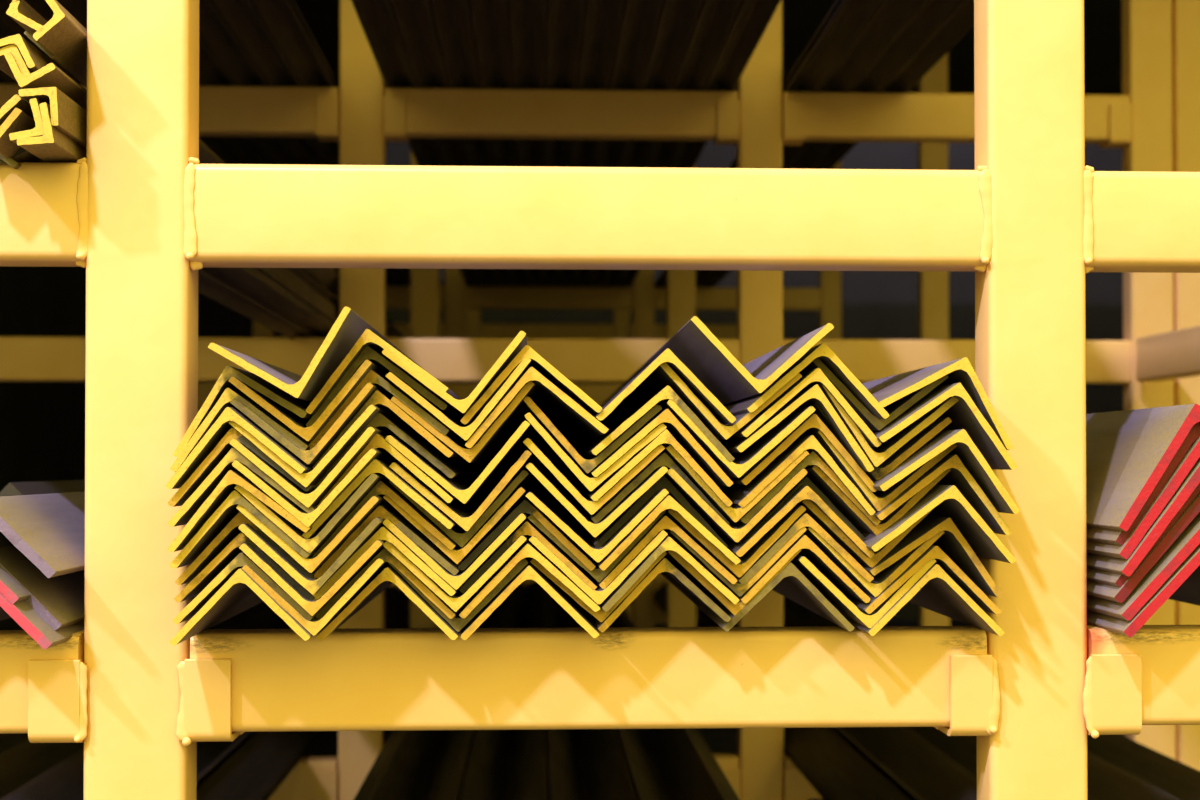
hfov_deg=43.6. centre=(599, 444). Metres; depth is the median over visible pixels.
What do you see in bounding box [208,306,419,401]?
bar
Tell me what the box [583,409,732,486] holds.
bar
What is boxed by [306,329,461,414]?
bar
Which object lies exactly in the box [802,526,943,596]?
bar
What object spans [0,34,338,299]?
bar
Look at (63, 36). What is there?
bar
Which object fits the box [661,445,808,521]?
bar
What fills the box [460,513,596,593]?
bar
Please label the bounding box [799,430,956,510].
bar
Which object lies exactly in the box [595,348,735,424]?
bar
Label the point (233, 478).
bar
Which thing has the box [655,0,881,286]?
bar
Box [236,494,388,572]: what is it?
bar
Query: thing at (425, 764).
bar
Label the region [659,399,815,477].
bar
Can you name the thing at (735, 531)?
bar
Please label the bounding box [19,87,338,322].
bar
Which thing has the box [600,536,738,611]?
bar
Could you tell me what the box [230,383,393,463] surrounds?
bar
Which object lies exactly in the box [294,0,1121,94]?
ceiling
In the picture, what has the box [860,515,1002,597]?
bar
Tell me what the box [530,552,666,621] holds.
bar
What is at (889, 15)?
bar
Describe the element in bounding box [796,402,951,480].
bar
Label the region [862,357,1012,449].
bar
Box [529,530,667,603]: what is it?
bar
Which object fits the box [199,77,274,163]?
bar
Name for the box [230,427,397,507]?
bar
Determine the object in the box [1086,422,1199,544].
bar
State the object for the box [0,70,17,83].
bar
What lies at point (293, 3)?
bar
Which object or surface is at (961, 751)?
bar
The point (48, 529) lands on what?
bar
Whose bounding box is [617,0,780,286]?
bar
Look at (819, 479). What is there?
bar
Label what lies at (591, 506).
bar
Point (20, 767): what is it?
bar
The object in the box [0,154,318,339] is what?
bar
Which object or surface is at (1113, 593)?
bar
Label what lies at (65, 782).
bar
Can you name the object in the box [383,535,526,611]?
bar
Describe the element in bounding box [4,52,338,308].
bar
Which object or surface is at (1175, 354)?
rail
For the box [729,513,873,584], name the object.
bar
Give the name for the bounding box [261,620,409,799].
bar
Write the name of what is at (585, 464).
bar
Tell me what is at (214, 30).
bar
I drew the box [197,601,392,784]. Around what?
bar
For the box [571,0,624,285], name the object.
bar
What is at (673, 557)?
bar
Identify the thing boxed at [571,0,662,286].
bar
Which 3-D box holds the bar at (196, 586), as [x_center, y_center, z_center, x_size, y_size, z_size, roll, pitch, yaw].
[-0.454,0.154,4.294,0.132,0.066,5.761,0,-1,-2]
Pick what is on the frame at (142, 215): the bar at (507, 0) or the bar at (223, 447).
the bar at (507, 0)
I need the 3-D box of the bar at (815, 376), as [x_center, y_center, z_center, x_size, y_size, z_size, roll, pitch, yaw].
[0.081,0.003,4.415,0.135,0.076,5.951,0,-1,-2]
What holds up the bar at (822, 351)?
on the bar at (887, 390)
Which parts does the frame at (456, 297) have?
post, post, post, post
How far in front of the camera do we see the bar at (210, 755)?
3.15 m
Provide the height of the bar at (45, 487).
0.081 m
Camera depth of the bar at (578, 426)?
1.47 m
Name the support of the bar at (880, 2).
on the frame at (142, 215)
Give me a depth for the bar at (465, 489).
1.44 m
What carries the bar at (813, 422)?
on the bar at (939, 424)
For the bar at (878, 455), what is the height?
0.086 m
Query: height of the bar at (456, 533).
0.074 m
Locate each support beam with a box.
[0,630,83,733]
[190,626,986,731]
[1087,625,1199,724]
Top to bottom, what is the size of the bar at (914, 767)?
0.074 m
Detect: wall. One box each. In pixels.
[0,266,284,629]
[386,141,1122,619]
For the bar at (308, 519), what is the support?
on the bar at (312, 544)
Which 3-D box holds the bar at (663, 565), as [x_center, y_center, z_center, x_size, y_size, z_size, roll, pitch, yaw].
[-0.062,0.186,4.471,0.130,0.072,6.033,0,-1,-2]
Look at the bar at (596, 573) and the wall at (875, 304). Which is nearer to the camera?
the bar at (596, 573)
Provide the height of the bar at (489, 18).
0.038 m
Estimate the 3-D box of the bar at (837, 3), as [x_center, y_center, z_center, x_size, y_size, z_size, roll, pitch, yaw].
[0.412,-0.831,4.506,0.071,0.038,5.900,0,-1,-2]
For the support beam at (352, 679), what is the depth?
1.50 m
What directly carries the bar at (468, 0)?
on the bar
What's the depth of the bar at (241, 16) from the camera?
3.13 m
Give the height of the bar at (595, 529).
0.071 m
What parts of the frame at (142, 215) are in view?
post, post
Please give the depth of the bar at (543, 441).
1.44 m
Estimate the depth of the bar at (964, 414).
1.45 m
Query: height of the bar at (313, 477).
0.077 m
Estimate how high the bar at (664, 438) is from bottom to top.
0.074 m
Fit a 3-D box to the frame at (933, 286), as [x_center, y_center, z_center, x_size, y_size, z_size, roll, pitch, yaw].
[-0.165,-0.179,5.310,2.818,3.100,0.071,0,-1,-2]
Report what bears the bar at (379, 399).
on the bar at (451, 467)
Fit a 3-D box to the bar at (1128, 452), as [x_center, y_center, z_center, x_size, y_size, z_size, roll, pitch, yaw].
[0.489,0.061,4.429,0.199,0.126,5.900,0,-1,-2]
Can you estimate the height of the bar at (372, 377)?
0.076 m
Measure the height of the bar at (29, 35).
0.031 m
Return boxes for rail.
[1136,325,1199,381]
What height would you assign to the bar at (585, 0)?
0.038 m
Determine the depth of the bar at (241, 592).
1.41 m
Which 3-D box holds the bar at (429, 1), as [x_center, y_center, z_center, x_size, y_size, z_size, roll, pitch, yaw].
[-0.385,-0.825,4.471,0.071,0.038,5.900,0,-1,-2]
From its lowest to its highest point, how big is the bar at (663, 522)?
0.071 m
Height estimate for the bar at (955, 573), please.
0.068 m
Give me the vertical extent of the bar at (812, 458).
0.072 m
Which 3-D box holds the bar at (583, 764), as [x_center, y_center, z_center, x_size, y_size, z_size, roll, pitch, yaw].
[-0.097,0.636,4.481,0.142,0.074,5.900,0,-1,-2]
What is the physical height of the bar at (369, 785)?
0.074 m
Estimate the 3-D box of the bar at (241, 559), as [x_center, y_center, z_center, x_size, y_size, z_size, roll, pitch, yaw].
[-0.457,0.174,4.347,0.130,0.067,5.880,0,-1,-2]
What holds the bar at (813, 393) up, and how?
on the bar at (813, 422)
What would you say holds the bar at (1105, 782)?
on the bar
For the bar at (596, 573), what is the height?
0.072 m
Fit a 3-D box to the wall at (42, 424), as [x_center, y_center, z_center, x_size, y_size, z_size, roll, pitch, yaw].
[-2.283,-1.709,6.835,0.001,6.200,11.200,0,-1,-2]
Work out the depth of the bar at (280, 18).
3.07 m
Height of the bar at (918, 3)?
0.038 m
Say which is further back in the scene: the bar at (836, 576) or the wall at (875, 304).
the wall at (875, 304)
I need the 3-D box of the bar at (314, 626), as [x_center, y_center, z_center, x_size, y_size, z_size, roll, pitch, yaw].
[-0.389,0.181,4.288,0.132,0.072,5.764,0,-1,-2]
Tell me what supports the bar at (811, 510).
on the bar at (947, 500)
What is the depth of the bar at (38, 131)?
1.42 m
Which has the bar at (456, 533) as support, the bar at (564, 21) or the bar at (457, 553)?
the bar at (457, 553)
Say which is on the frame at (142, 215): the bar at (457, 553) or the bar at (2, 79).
the bar at (2, 79)
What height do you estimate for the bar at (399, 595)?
0.074 m
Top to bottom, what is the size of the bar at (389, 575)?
0.070 m
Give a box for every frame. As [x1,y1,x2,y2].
[0,0,1199,799]
[0,0,1199,799]
[198,52,949,627]
[253,160,841,626]
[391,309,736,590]
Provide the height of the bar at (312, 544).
0.074 m
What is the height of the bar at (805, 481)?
0.072 m
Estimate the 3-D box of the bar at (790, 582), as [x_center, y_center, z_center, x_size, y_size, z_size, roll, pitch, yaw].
[0.063,0.188,4.397,0.130,0.068,5.867,0,-1,-2]
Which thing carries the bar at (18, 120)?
on the bar at (22, 155)
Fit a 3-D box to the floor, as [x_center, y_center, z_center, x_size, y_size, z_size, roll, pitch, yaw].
[-0.227,1.373,5.478,16.000,0.001,20.000,0,-1,-2]
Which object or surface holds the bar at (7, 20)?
on the frame at (142, 215)
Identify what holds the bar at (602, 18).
on the frame at (142, 215)
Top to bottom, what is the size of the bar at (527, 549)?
0.071 m
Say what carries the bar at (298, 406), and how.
on the bar at (228, 394)
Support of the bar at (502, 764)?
on the bar
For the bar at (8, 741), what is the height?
0.074 m
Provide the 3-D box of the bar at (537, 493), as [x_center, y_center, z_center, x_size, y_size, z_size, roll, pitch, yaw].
[-0.122,0.116,4.334,0.138,0.071,5.796,0,-1,-2]
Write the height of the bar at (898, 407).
0.071 m
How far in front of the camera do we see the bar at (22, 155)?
2.64 m
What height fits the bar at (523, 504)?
0.069 m
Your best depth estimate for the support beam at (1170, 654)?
1.52 m
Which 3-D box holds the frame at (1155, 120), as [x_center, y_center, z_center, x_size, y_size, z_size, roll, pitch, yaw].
[-0.033,-0.204,3.424,2.925,3.100,0.071,0,-1,-2]
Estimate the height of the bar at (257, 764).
0.074 m
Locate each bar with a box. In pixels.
[0,0,322,285]
[0,20,15,38]
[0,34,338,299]
[0,44,33,80]
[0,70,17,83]
[0,75,11,83]
[0,94,33,125]
[0,108,35,157]
[0,147,326,337]
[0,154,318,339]
[0,480,84,496]
[0,492,84,577]
[0,531,30,603]
[0,546,84,629]
[0,591,83,648]
[0,601,270,755]
[0,609,285,799]
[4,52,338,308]
[6,0,47,33]
[7,623,291,799]
[9,98,44,143]
[17,102,333,334]
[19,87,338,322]
[24,0,53,20]
[24,31,387,337]
[33,0,405,337]
[57,0,338,271]
[166,407,314,488]
[168,428,315,506]
[168,448,316,526]
[168,470,311,551]
[169,490,317,568]
[169,568,312,645]
[170,388,310,471]
[173,365,312,456]
[173,552,316,623]
[174,532,314,602]
[175,512,318,584]
[197,587,402,783]
[197,592,409,799]
[197,595,399,786]
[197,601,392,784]
[199,0,409,285]
[199,36,396,285]
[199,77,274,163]
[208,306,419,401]
[211,0,409,281]
[212,2,407,279]
[229,360,390,441]
[229,405,403,486]
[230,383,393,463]
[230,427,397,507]
[232,449,396,526]
[235,473,388,552]
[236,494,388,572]
[238,517,384,594]
[239,539,385,615]
[242,557,388,635]
[250,0,441,285]
[251,2,337,141]
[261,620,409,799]
[289,0,443,285]
[302,459,456,537]
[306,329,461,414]
[306,346,464,426]
[309,370,466,449]
[313,390,462,468]
[313,413,488,490]
[313,480,456,556]
[313,526,456,599]
[314,503,470,577]
[315,548,457,618]
[316,434,456,507]
[317,565,460,640]
[351,0,480,285]
[354,731,404,799]
[371,599,505,799]
[382,331,526,414]
[383,513,526,589]
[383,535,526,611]
[384,473,532,563]
[385,421,533,503]
[386,357,530,440]
[388,557,528,631]
[389,469,530,546]
[390,0,495,285]
[390,1,480,284]
[390,450,536,530]
[391,381,534,462]
[429,0,510,286]
[429,1,495,283]
[458,475,594,570]
[459,535,599,617]
[459,598,506,799]
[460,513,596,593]
[460,582,546,799]
[461,345,601,425]
[461,557,598,639]
[465,367,608,448]
[468,0,510,282]
[469,0,525,286]
[507,0,525,276]
[508,0,545,286]
[523,438,664,514]
[524,397,661,472]
[524,413,666,490]
[526,463,667,536]
[526,476,668,561]
[527,511,664,581]
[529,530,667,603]
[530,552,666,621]
[541,0,584,286]
[542,588,635,799]
[549,453,729,524]
[556,0,585,285]
[556,0,623,286]
[568,429,732,505]
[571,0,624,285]
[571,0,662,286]
[574,386,734,461]
[576,476,727,547]
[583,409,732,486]
[586,0,702,286]
[587,0,663,282]
[592,614,724,799]
[593,557,730,632]
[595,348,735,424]
[597,495,740,569]
[597,515,736,588]
[600,316,833,406]
[600,363,801,440]
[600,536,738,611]
[601,0,741,286]
[602,1,702,283]
[616,1,741,286]
[616,730,636,799]
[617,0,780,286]
[621,610,739,799]
[654,0,842,286]
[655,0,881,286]
[655,582,909,799]
[655,599,831,799]
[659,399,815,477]
[660,562,853,631]
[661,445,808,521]
[663,468,806,541]
[663,505,805,576]
[664,527,805,596]
[664,549,800,614]
[696,0,920,272]
[696,0,959,286]
[696,606,976,799]
[697,3,918,271]
[700,0,973,287]
[700,610,911,799]
[717,435,874,514]
[718,477,866,544]
[719,384,873,471]
[720,485,873,557]
[723,343,889,418]
[727,535,869,603]
[728,368,880,446]
[729,414,876,491]
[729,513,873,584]
[738,451,880,524]
[783,596,1174,799]
[783,614,1088,799]
[790,554,935,627]
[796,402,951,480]
[796,499,934,567]
[799,358,947,430]
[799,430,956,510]
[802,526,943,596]
[804,465,950,535]
[814,2,880,91]
[818,384,957,466]
[844,545,1001,614]
[844,564,1003,635]
[860,485,1015,562]
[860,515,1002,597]
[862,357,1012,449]
[872,383,1017,469]
[872,429,1019,513]
[874,455,1011,534]
[884,625,1199,799]
[1086,404,1199,530]
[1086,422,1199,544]
[1087,437,1199,558]
[1087,457,1199,575]
[1087,483,1199,586]
[1087,493,1199,602]
[1087,512,1199,620]
[1087,544,1199,636]
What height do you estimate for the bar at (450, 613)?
0.068 m
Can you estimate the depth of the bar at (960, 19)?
3.23 m
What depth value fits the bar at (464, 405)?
1.41 m
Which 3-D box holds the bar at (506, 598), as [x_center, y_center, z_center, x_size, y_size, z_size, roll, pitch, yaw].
[-0.312,0.648,4.455,0.142,0.074,5.900,0,-1,-2]
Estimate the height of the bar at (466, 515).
0.077 m
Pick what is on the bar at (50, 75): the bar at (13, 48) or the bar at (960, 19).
the bar at (13, 48)
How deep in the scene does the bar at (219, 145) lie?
4.01 m
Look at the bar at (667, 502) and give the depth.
1.44 m
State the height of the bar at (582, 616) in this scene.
0.071 m
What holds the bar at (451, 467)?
on the bar at (378, 441)
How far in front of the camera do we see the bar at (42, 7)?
2.85 m
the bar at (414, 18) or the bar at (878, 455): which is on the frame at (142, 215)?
the bar at (414, 18)
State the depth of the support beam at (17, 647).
1.48 m
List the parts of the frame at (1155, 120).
post, post, post, post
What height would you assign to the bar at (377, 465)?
0.075 m
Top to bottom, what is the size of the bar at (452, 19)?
0.038 m
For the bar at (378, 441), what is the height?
0.079 m
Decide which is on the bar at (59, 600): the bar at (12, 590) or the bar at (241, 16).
the bar at (12, 590)
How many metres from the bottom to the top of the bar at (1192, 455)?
0.122 m
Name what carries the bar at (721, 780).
on the bar
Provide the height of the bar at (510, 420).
0.078 m
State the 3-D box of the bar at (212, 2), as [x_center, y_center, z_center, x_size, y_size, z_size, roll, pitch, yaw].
[-0.786,-0.826,4.448,0.071,0.038,5.900,0,-1,-2]
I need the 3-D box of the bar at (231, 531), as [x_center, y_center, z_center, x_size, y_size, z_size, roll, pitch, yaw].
[-0.459,0.137,4.368,0.129,0.070,5.902,0,-1,-2]
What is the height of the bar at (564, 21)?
0.038 m
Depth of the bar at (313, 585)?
1.40 m
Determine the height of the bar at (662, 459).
0.072 m
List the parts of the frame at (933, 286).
post, post, post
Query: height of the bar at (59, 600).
0.078 m
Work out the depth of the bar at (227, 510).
1.40 m
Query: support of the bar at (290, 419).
on the bar at (312, 456)
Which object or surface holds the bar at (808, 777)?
on the frame at (142, 215)
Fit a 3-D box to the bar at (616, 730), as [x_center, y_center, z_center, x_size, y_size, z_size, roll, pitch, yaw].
[-0.025,0.648,4.471,0.142,0.074,5.900,0,-1,-2]
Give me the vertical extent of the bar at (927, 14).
0.038 m
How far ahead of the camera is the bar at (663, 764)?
2.84 m
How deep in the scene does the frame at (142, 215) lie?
1.51 m
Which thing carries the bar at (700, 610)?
on the bar
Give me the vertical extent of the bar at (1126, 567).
0.120 m
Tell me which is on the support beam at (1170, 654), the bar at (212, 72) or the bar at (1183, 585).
the bar at (1183, 585)
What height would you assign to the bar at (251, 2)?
0.038 m
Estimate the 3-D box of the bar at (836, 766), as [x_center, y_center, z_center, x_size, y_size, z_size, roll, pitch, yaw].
[0.450,0.667,4.471,0.142,0.074,5.900,0,-1,-2]
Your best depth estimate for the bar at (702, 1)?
3.20 m
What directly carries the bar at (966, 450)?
on the bar at (959, 476)
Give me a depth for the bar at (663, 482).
1.47 m
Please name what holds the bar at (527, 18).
on the frame at (142, 215)
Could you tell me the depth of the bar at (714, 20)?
3.19 m
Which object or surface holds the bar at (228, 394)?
on the bar at (219, 429)
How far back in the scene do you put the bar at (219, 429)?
1.39 m
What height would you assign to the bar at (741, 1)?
0.038 m
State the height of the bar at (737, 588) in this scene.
0.069 m
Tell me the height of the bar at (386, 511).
0.072 m
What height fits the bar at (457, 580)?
0.072 m
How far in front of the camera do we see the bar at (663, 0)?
3.18 m
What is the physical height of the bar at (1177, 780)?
0.074 m
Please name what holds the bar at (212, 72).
on the frame at (142, 215)
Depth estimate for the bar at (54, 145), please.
2.37 m
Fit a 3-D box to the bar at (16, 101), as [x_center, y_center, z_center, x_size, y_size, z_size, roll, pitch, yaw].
[-0.695,-0.279,4.400,0.042,0.032,5.950,0,-1,-2]
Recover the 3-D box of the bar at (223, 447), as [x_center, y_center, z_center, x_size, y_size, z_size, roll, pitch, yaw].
[-0.454,0.059,4.275,0.132,0.073,5.772,0,-1,-2]
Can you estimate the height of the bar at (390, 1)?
0.038 m
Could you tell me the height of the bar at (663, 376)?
0.076 m
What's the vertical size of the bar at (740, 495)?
0.078 m
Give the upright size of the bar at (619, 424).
0.074 m
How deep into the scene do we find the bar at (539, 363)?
1.42 m
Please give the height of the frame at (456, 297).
3.100 m
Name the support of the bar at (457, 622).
on the bar at (389, 575)
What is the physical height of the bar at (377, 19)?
0.038 m
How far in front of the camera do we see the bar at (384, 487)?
1.43 m
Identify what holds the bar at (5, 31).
on the frame at (142, 215)
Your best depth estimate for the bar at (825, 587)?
1.47 m
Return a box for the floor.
[304,620,1124,799]
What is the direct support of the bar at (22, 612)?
on the support beam at (17, 647)
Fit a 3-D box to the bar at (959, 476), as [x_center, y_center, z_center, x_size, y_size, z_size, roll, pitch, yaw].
[0.209,0.088,4.468,0.132,0.078,6.037,0,-1,-2]
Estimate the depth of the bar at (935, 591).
1.49 m
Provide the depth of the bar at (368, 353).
1.43 m
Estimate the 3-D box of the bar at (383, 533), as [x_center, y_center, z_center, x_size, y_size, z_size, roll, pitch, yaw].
[-0.326,0.152,4.352,0.136,0.070,5.862,0,-1,-2]
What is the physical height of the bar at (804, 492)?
0.070 m
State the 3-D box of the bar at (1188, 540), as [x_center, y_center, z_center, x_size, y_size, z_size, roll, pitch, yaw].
[0.494,0.157,4.428,0.204,0.111,5.900,0,-1,-2]
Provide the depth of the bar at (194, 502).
1.39 m
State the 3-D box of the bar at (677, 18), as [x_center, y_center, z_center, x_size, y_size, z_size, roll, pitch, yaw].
[0.083,-0.813,4.470,0.071,0.038,5.900,0,-1,-2]
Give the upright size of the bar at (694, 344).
0.073 m

